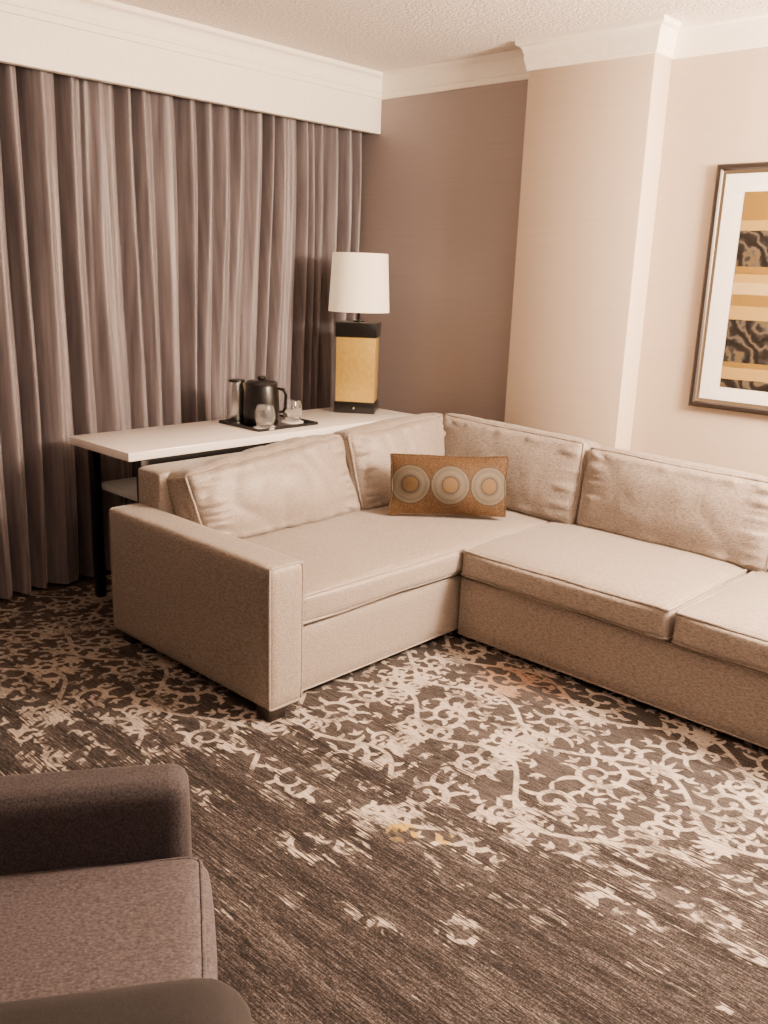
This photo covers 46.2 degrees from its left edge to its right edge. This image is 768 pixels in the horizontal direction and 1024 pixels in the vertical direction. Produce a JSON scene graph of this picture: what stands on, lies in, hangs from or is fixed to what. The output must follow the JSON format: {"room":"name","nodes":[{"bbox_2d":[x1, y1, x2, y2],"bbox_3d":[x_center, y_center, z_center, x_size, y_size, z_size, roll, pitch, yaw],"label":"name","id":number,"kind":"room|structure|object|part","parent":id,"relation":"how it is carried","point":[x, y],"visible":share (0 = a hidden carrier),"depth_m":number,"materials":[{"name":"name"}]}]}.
{"room":"hotel room","nodes":[
{"label":"hotel room","id":0,"kind":"room"},
{"bbox_2d":[0,570,767,1023],"bbox_3d":[-0.201,1.059,1.912,6.065,0.001,6.065,16,20,41],"label":"floor","id":1,"kind":"structure","parent":0,"point":[452,827],"depth_m":2.60,"materials":[{"name":"carpet"}]},
{"bbox_2d":[0,763,252,1023],"bbox_3d":[-0.680,0.745,1.350,0.927,0.861,0.725,-2,15,-13],"label":"armchair","id":2,"kind":"object","parent":1,"relation":"on","point":[107,916],"visible":1,"depth_m":1.50,"materials":[{"name":"fabric"}]},
{"bbox_3d":[-0.747,0.742,1.654,0.774,0.532,0.116,-1,15,-13],"label":"armrest","id":3,"kind":"part","parent":2,"relation":"part of","materials":[{"name":"fabric"}]},
{"bbox_2d":[0,856,217,1002],"bbox_3d":[-0.596,0.776,1.394,0.667,0.203,0.470,-1,15,-13],"label":"seat cushion","id":4,"kind":"object","parent":2,"relation":"on","point":[69,924],"depth_m":1.46,"materials":[{"name":"fabric"}]},
{"bbox_3d":[-0.589,0.885,1.126,0.859,0.541,0.186,-1,15,-13],"label":"armrest","id":5,"kind":"part","parent":2,"relation":"part of","materials":[{"name":"fabric"}]},
{"bbox_2d":[69,407,414,597],"bbox_3d":[-0.619,-0.067,4.597,0.494,0.768,1.809,16,20,41],"label":"console table","id":6,"kind":"object","parent":1,"relation":"on","point":[185,441],"visible":0.41,"depth_m":4.13,"materials":[{"name":"white paint"}]},
{"bbox_3d":[-1.326,0.043,4.160,0.040,0.730,0.040,16,20,41],"label":"leg","id":7,"kind":"part","parent":6,"relation":"part of","materials":[{"name":"black metal"}]},
{"bbox_2d":[101,477,136,500],"bbox_3d":[-0.614,-0.208,4.560,0.433,0.027,1.581,16,20,41],"label":"shelf","id":8,"kind":"object","parent":6,"relation":"attached to","point":[126,487],"depth_m":4.08,"materials":[{"name":"brown wood"}]},
{"bbox_3d":[-1.034,0.124,3.894,0.040,0.730,0.040,16,20,41],"label":"leg","id":9,"kind":"part","parent":6,"relation":"part of","materials":[{"name":"black metal"}]},
{"bbox_2d":[219,414,317,431],"bbox_3d":[-0.579,-0.450,4.519,0.320,0.015,0.380,16,20,41],"label":"serving tray","id":10,"kind":"object","parent":6,"relation":"on","point":[280,425],"visible":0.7,"depth_m":4.45,"materials":[{"name":"black plastic"}]},
{"bbox_2d":[227,378,244,421],"bbox_3d":[-0.741,-0.566,4.529,0.096,0.211,0.096,16,20,41],"label":"jug","id":11,"kind":"object","parent":10,"relation":"on","point":[236,386],"visible":0.98,"depth_m":4.49,"materials":[{"name":"metal"}]},
{"bbox_3d":[-0.737,-0.661,4.504,0.082,0.016,0.082,16,20,41],"label":"lid","id":12,"kind":"part","parent":11,"relation":"part of","materials":[{"name":"black plastic"}]},
{"bbox_2d":[243,375,286,425],"bbox_3d":[-0.606,-0.558,4.465,0.184,0.238,0.181,16,20,41],"label":"kettle","id":13,"kind":"object","parent":10,"relation":"on","point":[261,390],"visible":0.86,"depth_m":4.40,"materials":[{"name":"black metal"}]},
{"bbox_3d":[-0.605,-0.642,4.444,0.160,0.028,0.160,16,20,41],"label":"lid","id":14,"kind":"part","parent":13,"relation":"part of","materials":[{"name":"black plastic"}]},
{"bbox_3d":[-0.604,-0.663,4.438,0.044,0.021,0.044,16,20,41],"label":"knob","id":15,"kind":"part","parent":13,"relation":"part of","materials":[{"name":"black plastic"}]},
{"bbox_3d":[-0.504,-0.553,4.468,0.049,0.133,0.016,2,15,-1],"label":"handle","id":16,"kind":"part","parent":13,"relation":"part of","materials":[{"name":"black plastic"}]},
{"bbox_2d":[281,420,302,423],"bbox_3d":[-0.465,-0.458,4.565,0.112,0.003,0.112,16,20,41],"label":"coaster","id":17,"kind":"object","parent":10,"relation":"on","point":[282,421],"visible":0.77,"depth_m":4.53,"materials":[{"name":"white paper"}]},
{"bbox_2d":[282,399,301,421],"bbox_3d":[-0.463,-0.511,4.551,0.102,0.106,0.102,16,20,41],"label":"drinking glass","id":18,"kind":"object","parent":17,"relation":"on","point":[293,413],"visible":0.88,"depth_m":4.51,"materials":[{"name":"white"}]},
{"bbox_3d":[-0.578,-0.411,4.370,0.112,0.003,0.112,16,20,41],"label":"coaster","id":19,"kind":"object","parent":10,"relation":"on","visible":0},
{"bbox_2d":[254,404,275,427],"bbox_3d":[-0.576,-0.464,4.356,0.102,0.106,0.102,16,20,41],"label":"drinking glass","id":20,"kind":"object","parent":19,"relation":"on","point":[264,416],"visible":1,"depth_m":4.32,"materials":[{"name":"white"}]},
{"bbox_2d":[328,252,388,413],"bbox_3d":[-0.141,-0.976,4.932,0.332,0.850,0.332,16,20,41],"label":"table lamp","id":21,"kind":"object","parent":6,"relation":"on","point":[359,283],"visible":1,"depth_m":4.84,"materials":[{"name":"white fabric"}]},
{"bbox_3d":[-0.132,-1.239,4.862,0.332,0.305,0.332,16,20,41],"label":"lamp shade","id":22,"kind":"part","parent":21,"relation":"part of","materials":[{"name":"fabric"}]},
{"bbox_2d":[109,413,767,748],"bbox_3d":[0.711,0.282,3.339,3.204,0.832,2.007,16,20,41],"label":"sectional sofa","id":23,"kind":"object","parent":1,"relation":"on","point":[273,573],"visible":0.88,"depth_m":3.58,"materials":[{"name":"fabric"}]},
{"bbox_3d":[-1.040,0.512,3.764,0.073,0.047,0.073,16,20,41],"label":"leg","id":24,"kind":"part","parent":23,"relation":"part of","materials":[{"name":"brown wood"}]},
{"bbox_3d":[-0.335,0.002,4.401,0.175,0.673,1.854,16,20,41],"label":"frame","id":25,"kind":"part","parent":23,"relation":"part of","materials":[{"name":"fabric"}]},
{"bbox_3d":[-0.702,0.326,3.421,1.026,0.530,0.164,16,20,41],"label":"armrest","id":26,"kind":"part","parent":23,"relation":"part of","materials":[{"name":"fabric"}]},
{"bbox_2d":[167,434,359,538],"bbox_3d":[-0.504,-0.098,3.949,0.331,0.423,0.951,0,9,44],"label":"cushion","id":27,"kind":"object","parent":23,"relation":"on","point":[294,485],"depth_m":3.81,"materials":[{"name":"fabric"}]},
{"bbox_3d":[-0.397,0.696,3.161,0.073,0.047,0.073,16,20,41],"label":"leg","id":28,"kind":"part","parent":23,"relation":"part of","materials":[{"name":"brown wood"}]},
{"bbox_2d":[332,413,445,509],"bbox_3d":[0.052,-0.251,4.521,0.290,0.448,0.766,4,12,44],"label":"cushion","id":29,"kind":"object","parent":23,"relation":"on","point":[368,448],"depth_m":4.30,"materials":[{"name":"fabric"}]},
{"bbox_2d":[387,453,508,516],"bbox_3d":[0.294,-0.122,4.137,0.551,0.283,0.187,1,15,-4],"label":"throw pillow","id":30,"kind":"object","parent":23,"relation":"on","point":[421,484],"visible":1,"depth_m":4.09,"materials":[{"name":"fabric"}]},
{"bbox_2d":[443,413,600,523],"bbox_3d":[0.639,-0.218,4.468,0.868,0.439,0.289,16,11,41],"label":"cushion","id":31,"kind":"object","parent":23,"relation":"on","point":[546,472],"depth_m":4.25,"materials":[{"name":"fabric"}]},
{"bbox_2d":[461,522,751,639],"bbox_3d":[0.916,0.244,3.727,0.943,0.178,0.797,16,20,41],"label":"seat cushion","id":32,"kind":"object","parent":23,"relation":"on","point":[622,583],"depth_m":3.54,"materials":[{"name":"fabric"}]},
{"bbox_2d":[576,447,767,571],"bbox_3d":[1.280,-0.022,3.891,0.896,0.412,0.297,16,11,41],"label":"cushion","id":33,"kind":"object","parent":23,"relation":"on","point":[717,515],"depth_m":3.77,"materials":[{"name":"fabric"}]},
{"bbox_2d":[671,571,767,673],"bbox_3d":[1.657,0.446,3.052,1.083,0.180,0.795,16,20,41],"label":"seat cushion","id":34,"kind":"object","parent":23,"relation":"on","point":[724,625],"depth_m":3.09,"materials":[{"name":"fabric"}]},
{"bbox_2d":[112,0,767,71],"bbox_3d":[-0.109,-1.487,1.236,6.065,0.076,6.065,16,20,41],"label":"ceiling","id":35,"kind":"structure","parent":0,"point":[378,35],"depth_m":3.95,"materials":[{"name":"white paint"}]},
{"bbox_2d":[355,46,767,476],"bbox_3d":[1.900,-0.683,3.691,6.065,2.598,0.091,16,20,41],"label":"wall","id":36,"kind":"structure","parent":0,"point":[442,173],"depth_m":4.72,"materials":[{"name":"paint"}]},
{"bbox_2d":[0,11,381,134],"bbox_3d":[-2.055,-1.839,3.049,0.046,0.310,5.882,16,20,41],"label":"valance","id":37,"kind":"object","parent":36,"relation":"attached to","point":[25,42],"depth_m":4.15,"materials":[{"name":"paint"}]},
{"bbox_2d":[0,63,361,598],"bbox_3d":[-1.291,-0.887,4.315,0.172,2.414,3.246,15,20,41],"label":"curtain","id":38,"kind":"object","parent":37,"relation":"hanging from","point":[158,251],"visible":0.61,"depth_m":4.36,"materials":[{"name":"fabric"}]},
{"bbox_2d":[0,0,767,99],"bbox_3d":[-0.008,-1.359,1.168,5.594,0.130,5.882,16,20,41],"label":"trim","id":39,"kind":"structure","parent":36,"relation":"attached to","point":[663,35],"depth_m":4.08,"materials":[{"name":"paint"}]},
{"bbox_2d":[688,162,767,415],"bbox_3d":[1.756,-0.899,3.697,0.927,1.038,0.026,16,20,41],"label":"framed picture","id":40,"kind":"object","parent":36,"relation":"attached to","point":[730,369],"visible":1,"depth_m":3.91,"materials":[{"name":"brown wood"}]},
{"bbox_2d":[720,191,767,391],"bbox_3d":[1.760,-0.892,3.704,0.669,0.825,0.001,16,20,41],"label":"print","id":41,"kind":"object","parent":40,"relation":"attached to","point":[744,337],"depth_m":3.88},
{"bbox_2d":[504,53,671,449],"bbox_3d":[0.934,-0.908,4.407,0.651,2.598,0.152,16,20,41],"label":"wall pillar","id":42,"kind":"structure","parent":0,"point":[592,151],"depth_m":4.23,"materials":[{"name":"paint"}]}
]}

